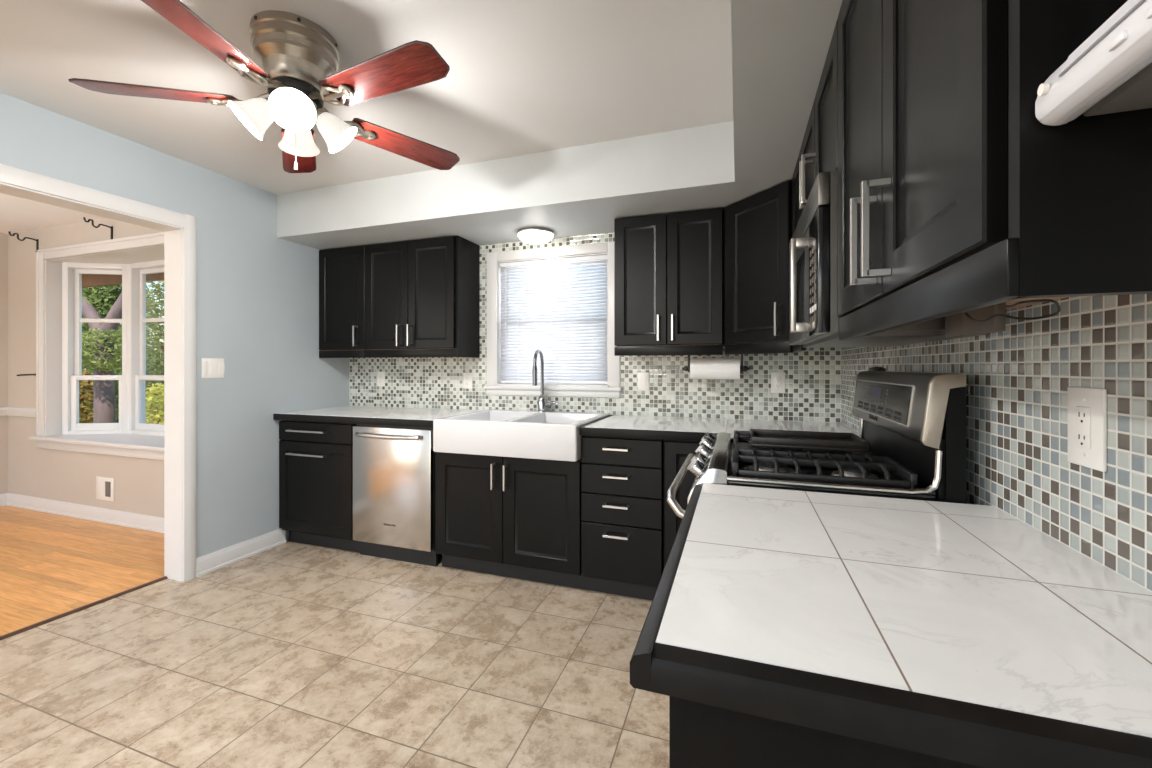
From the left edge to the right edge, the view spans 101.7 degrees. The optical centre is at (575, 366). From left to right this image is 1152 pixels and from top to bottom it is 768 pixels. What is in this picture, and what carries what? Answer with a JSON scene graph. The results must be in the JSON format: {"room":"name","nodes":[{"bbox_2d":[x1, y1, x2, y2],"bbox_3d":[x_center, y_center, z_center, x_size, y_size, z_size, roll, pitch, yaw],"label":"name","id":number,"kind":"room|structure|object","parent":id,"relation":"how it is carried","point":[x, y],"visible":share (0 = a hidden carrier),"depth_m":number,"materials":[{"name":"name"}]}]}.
{"room":"kitchen","nodes":[
{"label":"kitchen","id":0,"kind":"room"},
{"bbox_2d":[0,233,7,493],"bbox_3d":[-5.986,0.022,1.815,0.120,2.427,5.110,0,0,19],"label":"wall","id":1,"kind":"structure","parent":0,"point":[3,236],"depth_m":4.18,"materials":[{"name":"beige paint"}]},
{"bbox_2d":[0,493,6,505],"bbox_3d":[-5.919,1.183,1.791,0.022,0.105,5.110,0,0,19],"label":"baseboard","id":2,"kind":"structure","parent":1,"relation":"attached to","point":[3,497],"depth_m":4.17,"materials":[{"name":"white paint"}]},
{"bbox_2d":[0,407,7,415],"bbox_3d":[-5.918,0.400,1.791,0.024,0.072,5.110,0,0,19],"label":"trim","id":3,"kind":"structure","parent":1,"relation":"attached to","point":[2,410],"depth_m":4.17,"materials":[{"name":"white paint"}]},
{"bbox_2d":[8,218,163,517],"bbox_3d":[-3.708,0.022,3.777,3.140,2.427,0.090,0,0,19],"label":"wall","id":4,"kind":"structure","parent":0,"point":[52,474],"depth_m":4.01,"materials":[{"name":"beige paint"}]},
{"bbox_2d":[6,407,35,416],"bbox_3d":[-4.865,0.400,4.118,0.490,0.072,0.024,0,0,19],"label":"trim","id":5,"kind":"structure","parent":4,"relation":"attached to","point":[25,412],"depth_m":4.11,"materials":[{"name":"white paint"}]},
{"bbox_2d":[8,231,37,249],"bbox_3d":[-4.679,-1.056,3.974,0.024,0.134,0.173,0,0,19],"label":"curtain bracket","id":6,"kind":"object","parent":4,"relation":"attached to","point":[9,232],"visible":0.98,"depth_m":3.98,"materials":[{"name":"metal"}]},
{"bbox_2d":[16,373,35,375],"bbox_3d":[-4.683,0.070,4.003,0.036,0.036,0.120,0,0,19],"label":"tieback","id":7,"kind":"object","parent":4,"relation":"attached to","point":[35,373],"visible":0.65,"depth_m":3.99,"materials":[{"name":"metal"}]},
{"bbox_2d":[6,493,163,532],"bbox_3d":[-3.669,1.183,3.704,3.020,0.105,0.022,0,0,19],"label":"baseboard","id":8,"kind":"structure","parent":4,"relation":"attached to","point":[116,517],"depth_m":3.79,"materials":[{"name":"white paint"}]},
{"bbox_2d":[29,232,163,459],"bbox_3d":[-3.531,-0.151,3.891,2.210,1.695,0.542,0,0,19],"label":"window","id":9,"kind":"structure","parent":4,"relation":"in","point":[59,319],"depth_m":4.09,"materials":[{"name":"white paint"}]},
{"bbox_2d":[83,217,112,238],"bbox_3d":[-3.702,-1.066,3.635,0.024,0.134,0.173,0,0,19],"label":"curtain bracket","id":10,"kind":"object","parent":4,"relation":"attached to","point":[84,218],"visible":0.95,"depth_m":3.64,"materials":[{"name":"metal"}]},
{"bbox_2d":[98,480,103,495],"bbox_3d":[-3.804,0.972,3.755,0.073,0.128,0.004,0,0,19],"label":"receptacle","id":11,"kind":"object","parent":4,"relation":"attached to","point":[100,482],"depth_m":3.75,"materials":[{"name":"white plastic"}]},
{"bbox_2d":[96,476,113,501],"bbox_3d":[-3.757,0.974,3.742,0.225,0.185,0.009,0,0,19],"label":"electrical outlet","id":12,"kind":"object","parent":4,"relation":"in","point":[104,485],"visible":1,"depth_m":3.74,"materials":[{"name":"white plastic"}]},
{"bbox_2d":[0,92,348,557],"bbox_3d":[-2.805,0.022,1.366,0.144,2.427,5.345,0,0,19],"label":"wall","id":13,"kind":"structure","parent":0,"point":[257,291],"depth_m":2.95,"materials":[{"name":"blue paint"}]},
{"bbox_2d":[0,163,195,581],"bbox_3d":[-2.753,0.179,1.517,0.184,2.114,2.689,0,0,19],"label":"trim","id":14,"kind":"structure","parent":13,"relation":"attached to","point":[179,229],"depth_m":2.71,"materials":[{"name":"white paint"}]},
{"bbox_2d":[202,358,224,377],"bbox_3d":[-2.207,0.009,2.856,0.012,0.120,0.128,0,0,19],"label":"light switch","id":15,"kind":"object","parent":13,"relation":"attached to","point":[211,367],"visible":1,"depth_m":2.85,"materials":[{"name":"white plastic"}]},
{"bbox_2d":[196,528,285,576],"bbox_3d":[-2.141,1.183,3.031,0.022,0.105,0.573,0,0,19],"label":"baseboard","id":16,"kind":"structure","parent":13,"relation":"attached to","point":[205,564],"depth_m":2.99,"materials":[{"name":"white paint"}]},
{"bbox_2d":[0,506,668,767],"bbox_3d":[-2.624,1.296,1.049,6.974,0.120,6.065,0,0,19],"label":"floor","id":17,"kind":"structure","parent":0,"point":[289,654],"depth_m":1.95,"materials":[{"name":"tile"}]},
{"bbox_2d":[0,576,167,639],"bbox_3d":[-2.820,1.230,1.537,0.035,0.011,2.559,0,0,19],"label":"trim","id":18,"kind":"structure","parent":17,"relation":"on","point":[40,623],"depth_m":2.37,"materials":[{"name":"brown wood"}]},
{"bbox_2d":[279,420,359,552],"bbox_3d":[-1.661,0.802,3.430,0.642,0.868,0.679,0,0,19],"label":"base cabinet","id":19,"kind":"object","parent":17,"relation":"on","point":[316,458],"visible":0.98,"depth_m":3.16,"materials":[{"name":"brown wood"}]},
{"bbox_2d":[273,406,483,427],"bbox_3d":[-1.351,0.344,3.327,1.319,0.045,0.669,0,0,19],"label":"countertop","id":20,"kind":"structure","parent":19,"relation":"on","point":[367,415],"depth_m":3.15,"materials":[{"name":"stone"}]},
{"bbox_2d":[433,409,609,461],"bbox_3d":[-0.306,0.405,2.946,0.896,0.193,0.702,0,0,19],"label":"sink","id":21,"kind":"object","parent":20,"relation":"in","point":[531,434],"visible":0.95,"depth_m":2.64,"materials":[{"name":"white ceramic"}]},
{"bbox_2d":[532,349,558,411],"bbox_3d":[-0.242,0.095,3.161,0.201,0.426,0.156,0,0,-39],"label":"kitchen faucet","id":22,"kind":"object","parent":21,"relation":"on","point":[543,403],"visible":1,"depth_m":3.20,"materials":[{"name":"silver metal"}]},
{"bbox_2d":[353,424,437,566],"bbox_3d":[-1.073,0.803,3.203,0.604,0.866,0.715,0,0,19],"label":"dishwasher","id":23,"kind":"object","parent":17,"relation":"on","point":[394,466],"visible":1,"depth_m":2.93,"materials":[{"name":"silver metal"}]},
{"bbox_2d":[435,452,584,589],"bbox_3d":[-0.317,0.874,2.965,0.929,0.725,0.679,0,0,19],"label":"base cabinet","id":24,"kind":"object","parent":17,"relation":"on","point":[519,518],"visible":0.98,"depth_m":2.67,"materials":[{"name":"brown wood"}]},
{"bbox_2d":[581,435,663,599],"bbox_3d":[0.330,0.802,2.740,0.435,0.868,0.679,0,0,19],"label":"base cabinet","id":25,"kind":"object","parent":17,"relation":"on","point":[622,479],"visible":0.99,"depth_m":2.46,"materials":[{"name":"brown wood"}]},
{"bbox_2d":[664,440,700,567],"bbox_3d":[0.981,0.802,2.537,0.920,0.868,0.637,0,0,19],"label":"base cabinet","id":26,"kind":"object","parent":17,"relation":"on","point":[676,452],"visible":0.18,"depth_m":2.37,"materials":[{"name":"brown wood"}]},
{"bbox_2d":[580,415,858,440],"bbox_3d":[0.727,0.344,2.473,1.355,0.045,0.923,0,0,19],"label":"countertop","id":27,"kind":"structure","parent":26,"relation":"on","point":[624,426],"depth_m":2.48,"materials":[{"name":"stone"}]},
{"bbox_2d":[667,371,965,518],"bbox_3d":[0.712,0.626,1.577,0.717,1.219,0.756,0,0,19],"label":"gas range","id":28,"kind":"object","parent":17,"relation":"on","point":[913,424],"visible":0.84,"depth_m":1.28,"materials":[{"name":"black metal"}]},
{"bbox_2d":[735,429,869,451],"bbox_3d":[0.740,0.244,1.582,0.387,0.032,0.210,0,0,19],"label":"griddle plate","id":29,"kind":"object","parent":28,"relation":"on","point":[814,440],"visible":1,"depth_m":1.51,"materials":[{"name":"metal"}]},
{"bbox_2d":[727,438,935,500],"bbox_3d":[0.764,0.319,1.559,0.482,0.034,0.729,0,0,19],"label":"cooktop","id":30,"kind":"object","parent":28,"relation":"in","point":[921,489],"depth_m":1.24,"materials":[{"name":"black metal"}]},
{"bbox_2d":[869,386,881,397],"bbox_3d":[0.986,0.084,1.546,0.005,0.034,0.130,0,0,19],"label":"clock","id":31,"kind":"object","parent":28,"relation":"on","point":[874,391],"depth_m":1.54,"materials":[{"name":"grey glass"}]},
{"bbox_2d":[868,367,885,370],"bbox_3d":[1.108,0.008,1.728,0.038,0.017,0.080,0,0,19],"label":"timer","id":32,"kind":"object","parent":28,"relation":"on","point":[871,368],"visible":0.96,"depth_m":1.70,"materials":[{"name":"black plastic"}]},
{"bbox_2d":[669,696,983,767],"bbox_3d":[0.517,0.802,0.827,0.676,0.868,0.770,0,0,19],"label":"base cabinet","id":33,"kind":"object","parent":17,"relation":"on","point":[701,735],"visible":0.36,"depth_m":0.53,"materials":[{"name":"brown wood"}]},
{"bbox_2d":[630,483,1151,767],"bbox_3d":[0.512,0.343,0.807,0.672,0.044,0.813,0,0,19],"label":"countertop","id":34,"kind":"structure","parent":33,"relation":"on","point":[971,634],"depth_m":0.58,"materials":[{"name":"tile"}]},
{"bbox_2d":[0,0,732,233],"bbox_3d":[-2.624,-1.251,1.049,6.974,0.120,6.065,0,0,19],"label":"ceiling","id":35,"kind":"structure","parent":0,"point":[523,77],"depth_m":1.92,"materials":[{"name":"paint"}]},
{"bbox_2d":[68,0,459,172],"bbox_3d":[-0.990,-0.951,1.682,1.254,0.480,1.278,0,0,19],"label":"ceiling fan","id":36,"kind":"object","parent":35,"relation":"hanging from","point":[298,59],"visible":1,"depth_m":1.61,"materials":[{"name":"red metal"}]},
{"bbox_2d":[277,0,841,249],"bbox_3d":[-1.041,-1.043,0.755,3.590,0.296,5.345,0,0,19],"label":"soffit","id":37,"kind":"structure","parent":35,"relation":"attached to","point":[780,48],"depth_m":2.50,"materials":[{"name":"paint"}]},
{"bbox_2d":[517,227,553,244],"bbox_3d":[-0.268,-0.858,3.120,0.248,0.075,0.248,0,0,19],"label":"ceiling light","id":38,"kind":"object","parent":37,"relation":"attached to","point":[533,235],"visible":1,"depth_m":3.04,"materials":[{"name":"white glass"}]},
{"bbox_3d":[-0.166,0.022,3.343,3.830,2.427,0.120,0,0,19],"label":"wall","id":39,"kind":"structure","parent":0,"visible":0},
{"bbox_2d":[319,245,366,357],"bbox_3d":[-1.712,-0.479,3.625,0.436,0.827,0.344,0,0,19],"label":"upper cabinet","id":40,"kind":"object","parent":39,"relation":"attached to","point":[341,270],"visible":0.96,"depth_m":3.51,"materials":[{"name":"brown wood"}]},
{"bbox_2d":[365,235,479,357],"bbox_3d":[-1.134,-0.479,3.425,0.778,0.827,0.344,0,0,19],"label":"upper cabinet","id":41,"kind":"object","parent":39,"relation":"attached to","point":[422,296],"visible":1,"depth_m":3.30,"materials":[{"name":"brown wood"}]},
{"bbox_2d":[483,242,621,397],"bbox_3d":[-0.164,-0.311,3.321,1.024,1.035,0.162,0,0,19],"label":"window","id":42,"kind":"structure","parent":39,"relation":"in","point":[612,389],"depth_m":3.29,"materials":[{"name":"white paint"}]},
{"bbox_2d":[500,255,606,383],"bbox_3d":[-0.169,-0.319,3.300,0.818,0.873,0.036,0,0,19],"label":"window blind","id":43,"kind":"object","parent":42,"relation":"attached to","point":[563,364],"visible":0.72,"depth_m":3.29,"materials":[{"name":"white plastic"}]},
{"bbox_2d":[349,232,840,422],"bbox_3d":[-0.171,-0.287,3.278,3.582,1.216,0.008,0,0,19],"label":"backsplash","id":44,"kind":"structure","parent":39,"relation":"attached to","point":[812,393],"depth_m":3.06,"materials":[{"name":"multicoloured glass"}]},
{"bbox_2d":[377,372,384,385],"bbox_3d":[-1.558,0.098,3.749,0.078,0.118,0.009,0,0,19],"label":"electrical outlet","id":45,"kind":"object","parent":44,"relation":"attached to","point":[380,375],"visible":1,"depth_m":3.75,"materials":[{"name":"white plastic"}]},
{"bbox_2d":[379,375,382,382],"bbox_3d":[-1.559,0.098,3.747,0.035,0.069,0.004,0,0,19],"label":"receptacle","id":46,"kind":"object","parent":45,"relation":"attached to","point":[380,376],"depth_m":3.74,"materials":[{"name":"white plastic"}]},
{"bbox_2d":[463,373,471,388],"bbox_3d":[-0.805,0.104,3.488,0.078,0.118,0.009,0,0,19],"label":"electrical outlet","id":47,"kind":"object","parent":44,"relation":"attached to","point":[467,377],"visible":1,"depth_m":3.48,"materials":[{"name":"white plastic"}]},
{"bbox_2d":[465,376,469,384],"bbox_3d":[-0.806,0.104,3.486,0.035,0.069,0.004,0,0,19],"label":"receptacle","id":48,"kind":"object","parent":47,"relation":"attached to","point":[467,378],"depth_m":3.48,"materials":[{"name":"white plastic"}]},
{"bbox_2d":[638,372,648,389],"bbox_3d":[0.438,0.095,3.056,0.074,0.118,0.012,0,0,19],"label":"light switch","id":49,"kind":"object","parent":44,"relation":"attached to","point":[643,377],"visible":1,"depth_m":3.05,"materials":[{"name":"white plastic"}]},
{"bbox_2d":[771,372,784,392],"bbox_3d":[1.203,0.094,2.793,0.078,0.124,0.009,0,0,19],"label":"electrical outlet","id":50,"kind":"object","parent":44,"relation":"attached to","point":[777,378],"visible":1,"depth_m":2.79,"materials":[{"name":"white plastic"}]},
{"bbox_2d":[775,377,780,387],"bbox_3d":[1.202,0.094,2.791,0.035,0.069,0.004,0,0,19],"label":"receptacle","id":51,"kind":"object","parent":50,"relation":"attached to","point":[777,379],"depth_m":2.79,"materials":[{"name":"white plastic"}]},
{"bbox_2d":[614,207,723,355],"bbox_3d":[0.565,-0.479,2.836,0.621,0.827,0.344,0,0,19],"label":"upper cabinet","id":52,"kind":"object","parent":39,"relation":"attached to","point":[669,267],"visible":0.99,"depth_m":2.71,"materials":[{"name":"brown wood"}]},
{"bbox_2d":[682,346,748,372],"bbox_3d":[0.821,-0.044,2.769,0.380,0.158,0.044,0,0,19],"label":"paper towel holder","id":53,"kind":"object","parent":52,"relation":"attached to","point":[745,368],"visible":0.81,"depth_m":2.72,"materials":[{"name":"metal"}]},
{"bbox_2d":[690,358,739,379],"bbox_3d":[0.821,0.012,2.769,0.279,0.125,0.125,0,0,19],"label":"paper towel roll","id":54,"kind":"object","parent":53,"relation":"hanging from","point":[700,368],"visible":0.99,"depth_m":2.72,"materials":[{"name":"white paper"}]},
{"bbox_2d":[724,179,792,354],"bbox_3d":[1.118,-0.479,2.502,0.635,0.827,0.611,0,0,19],"label":"upper cabinet","id":55,"kind":"object","parent":39,"relation":"attached to","point":[757,227],"visible":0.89,"depth_m":2.40,"materials":[{"name":"brown wood"}]},
{"bbox_3d":[0.702,0.022,0.151,0.100,2.427,5.345,0,0,19],"label":"wall","id":56,"kind":"structure","parent":0,"visible":0},
{"bbox_2d":[792,152,805,352],"bbox_3d":[1.115,-0.479,2.008,0.319,0.827,0.317,0,0,19],"label":"upper cabinet","id":57,"kind":"object","parent":56,"relation":"attached to","point":[795,179],"visible":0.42,"depth_m":2.12,"materials":[{"name":"brown wood"}]},
{"bbox_2d":[799,19,837,216],"bbox_3d":[0.919,-0.700,1.505,0.361,0.387,0.752,0,0,19],"label":"upper cabinet","id":58,"kind":"object","parent":56,"relation":"attached to","point":[819,147],"visible":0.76,"depth_m":1.44,"materials":[{"name":"brown wood"}]},
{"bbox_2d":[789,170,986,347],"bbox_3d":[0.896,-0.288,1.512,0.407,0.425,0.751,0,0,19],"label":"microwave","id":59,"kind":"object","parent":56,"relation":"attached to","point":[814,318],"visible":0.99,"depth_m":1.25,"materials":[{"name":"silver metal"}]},
{"bbox_2d":[838,0,1151,340],"bbox_3d":[0.665,-0.479,0.772,0.361,0.827,0.790,0,0,19],"label":"upper cabinet","id":60,"kind":"object","parent":56,"relation":"attached to","point":[954,197],"visible":0.98,"depth_m":0.51,"materials":[{"name":"brown wood"}]},
{"bbox_2d":[945,302,1006,337],"bbox_3d":[0.864,-0.095,0.987,0.073,0.056,0.232,0,0,19],"label":"light","id":61,"kind":"object","parent":60,"relation":"attached to","point":[956,325],"visible":0.77,"depth_m":0.95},
{"bbox_2d":[965,299,1060,321],"bbox_3d":[0.791,-0.099,0.834,0.090,0.027,0.249,0,0,19],"label":"power cord","id":62,"kind":"object","parent":60,"relation":"hanging from","point":[1056,303],"visible":1,"depth_m":0.83,"materials":[{"name":"black plastic"}]},
{"bbox_2d":[841,294,1151,591],"bbox_3d":[1.060,0.226,1.350,0.008,0.820,2.845,0,0,19],"label":"backsplash","id":63,"kind":"structure","parent":56,"relation":"attached to","point":[1019,377],"depth_m":0.87,"materials":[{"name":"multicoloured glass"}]},
{"bbox_2d":[1068,387,1106,471],"bbox_3d":[0.858,0.102,0.791,0.009,0.134,0.088,0,0,19],"label":"electrical outlet","id":64,"kind":"object","parent":63,"relation":"attached to","point":[1087,407],"visible":1,"depth_m":0.78,"materials":[{"name":"white plastic"}]},
{"bbox_2d":[1076,406,1090,448],"bbox_3d":[0.856,0.102,0.791,0.004,0.069,0.035,0,0,19],"label":"receptacle","id":65,"kind":"object","parent":64,"relation":"attached to","point":[1083,413],"depth_m":0.79,"materials":[{"name":"white plastic"}]},
{"bbox_3d":[0.436,-0.648,-0.046,0.269,0.489,0.897,0,0,19],"label":"upper cabinet","id":66,"kind":"object","parent":56,"relation":"attached to","visible":0},
{"bbox_2d":[1035,0,1151,125],"bbox_3d":[0.476,-0.311,0.200,0.277,0.186,0.410,0,0,19],"label":"radio","id":67,"kind":"object","parent":66,"relation":"attached to","point":[1110,71],"visible":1,"depth_m":0.37,"materials":[{"name":"white plastic"}]},
{"label":"outside","id":68,"kind":"structure","parent":0,"visible":0},
{"bbox_3d":[-7.737,1.636,14.322,36.000,0.100,38.000,0,0,19],"label":"ground","id":69,"kind":"structure","parent":68,"visible":0},
{"bbox_2d":[79,370,92,422],"bbox_3d":[-9.176,0.831,8.596,1.076,1.607,1.085,0,0,19],"label":"shrub","id":70,"kind":"object","parent":69,"relation":"on","point":[89,395],"visible":0.13,"depth_m":8.50,"materials":[{"name":"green plant"}]},
{"bbox_2d":[79,285,121,422],"bbox_3d":[-13.533,-1.218,12.989,2.119,5.781,2.071,0,0,19],"label":"tree","id":71,"kind":"object","parent":69,"relation":"on","point":[106,308],"visible":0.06,"depth_m":12.90,"materials":[{"name":"green plant"}]},
{"bbox_2d":[82,284,146,422],"bbox_3d":[-7.426,-1.466,7.833,6.037,6.212,3.384,0,0,19],"label":"tree","id":72,"kind":"object","parent":69,"relation":"on","point":[103,359],"visible":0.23,"depth_m":7.38,"materials":[{"name":"green plant"}]},
{"bbox_2d":[82,285,163,390],"bbox_3d":[-19.747,-1.192,20.499,3.328,5.629,3.384,0,0,19],"label":"tree","id":73,"kind":"object","parent":69,"relation":"on","point":[99,311],"visible":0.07,"depth_m":20.89,"materials":[{"name":"green plant"}]},
{"bbox_2d":[85,326,163,422],"bbox_3d":[-9.351,0.384,9.812,1.308,2.550,1.294,0,0,19],"label":"shrub","id":74,"kind":"object","parent":69,"relation":"on","point":[156,360],"visible":0.12,"depth_m":9.88,"materials":[{"name":"green plant"}]},
{"bbox_2d":[121,280,163,420],"bbox_3d":[-10.521,-0.936,11.972,1.715,5.118,1.685,0,0,-36],"label":"tree","id":75,"kind":"object","parent":69,"relation":"on","point":[159,290],"visible":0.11,"depth_m":11.76,"materials":[{"name":"green plant"}]},
{"bbox_2d":[145,383,163,423],"bbox_3d":[-6.795,0.967,7.597,0.747,1.421,0.853,0,0,19],"label":"shrub","id":76,"kind":"object","parent":69,"relation":"on","point":[150,402],"visible":0.23,"depth_m":7.48,"materials":[{"name":"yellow plant"}]},
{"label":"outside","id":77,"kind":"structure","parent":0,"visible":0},
{"bbox_2d":[82,273,163,287],"bbox_3d":[-4.525,-0.964,4.505,4.900,0.200,0.630,0,0,19],"label":"roof eave","id":78,"kind":"object","parent":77,"point":[88,280],"depth_m":4.95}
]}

